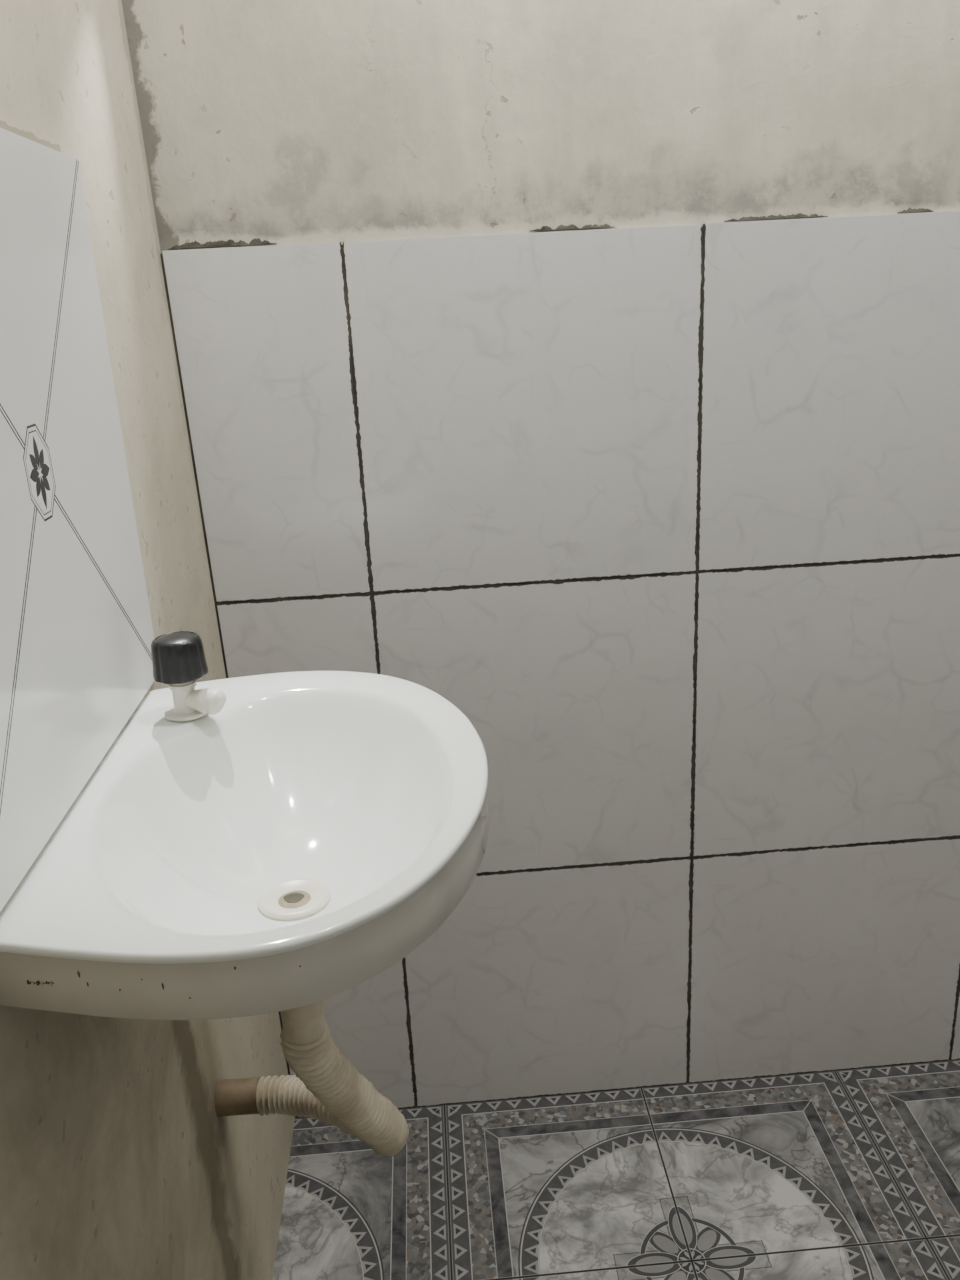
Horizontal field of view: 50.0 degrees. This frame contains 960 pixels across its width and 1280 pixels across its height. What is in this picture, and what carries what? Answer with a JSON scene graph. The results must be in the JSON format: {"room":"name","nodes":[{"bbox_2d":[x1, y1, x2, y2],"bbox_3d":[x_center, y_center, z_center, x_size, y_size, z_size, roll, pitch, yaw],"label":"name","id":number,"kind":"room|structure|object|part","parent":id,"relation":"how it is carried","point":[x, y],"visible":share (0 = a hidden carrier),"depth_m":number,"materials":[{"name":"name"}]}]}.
{"room":"bathroom","nodes":[
{"label":"bathroom","id":0,"kind":"room"},
{"bbox_2d":[0,0,294,1279],"bbox_3d":[-0.356,-0.094,0.357,0.111,2.500,1.958,-4,19,-3],"label":"wall","id":1,"kind":"structure","parent":0,"point":[118,1161],"depth_m":0.88,"materials":[{"name":"tile"}]},
{"bbox_2d":[0,671,488,1019],"bbox_3d":[-0.156,0.164,0.860,0.331,0.120,0.488,-4,19,-3],"label":"basin","id":2,"kind":"object","parent":1,"relation":"attached to","point":[286,846],"visible":0.99,"depth_m":0.84,"materials":[{"name":"white ceramic"}]},
{"bbox_2d":[151,631,225,720],"bbox_3d":[-0.271,0.032,0.961,0.066,0.077,0.051,-4,19,-3],"label":"tap","id":3,"kind":"object","parent":2,"relation":"on","point":[178,657],"visible":1,"depth_m":0.95,"materials":[{"name":"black plastic"}]},
{"bbox_3d":[-0.280,0.015,0.956,0.050,0.039,0.049,-4,19,-3],"label":"knob","id":4,"kind":"part","parent":3,"relation":"part of","materials":[{"name":"black plastic"}]},
{"bbox_3d":[-0.257,0.057,0.961,0.044,0.024,0.024,5,20,22],"label":"spout","id":5,"kind":"part","parent":3,"relation":"part of","materials":[{"name":"white plastic"}]},
{"bbox_2d":[214,1000,408,1155],"bbox_3d":[-0.180,0.378,1.055,0.147,0.407,0.319,-15,22,-31],"label":"drain pipe","id":6,"kind":"object","parent":2,"relation":"attached to","point":[326,1087],"visible":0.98,"depth_m":0.96,"materials":[{"name":"beige plastic"}]},
{"bbox_2d":[122,0,959,1117],"bbox_3d":[0.395,-0.471,1.361,1.750,2.500,0.100,-4,19,-3],"label":"wall","id":7,"kind":"structure","parent":0,"point":[582,377],"depth_m":1.37,"materials":[{"name":"tile"}]},
{"bbox_2d":[272,1060,959,1279],"bbox_3d":[0.525,1.082,0.805,1.750,0.100,2.150,-4,19,-3],"label":"floor","id":8,"kind":"structure","parent":0,"point":[848,1174],"depth_m":1.52,"materials":[{"name":"tile"}]}
]}

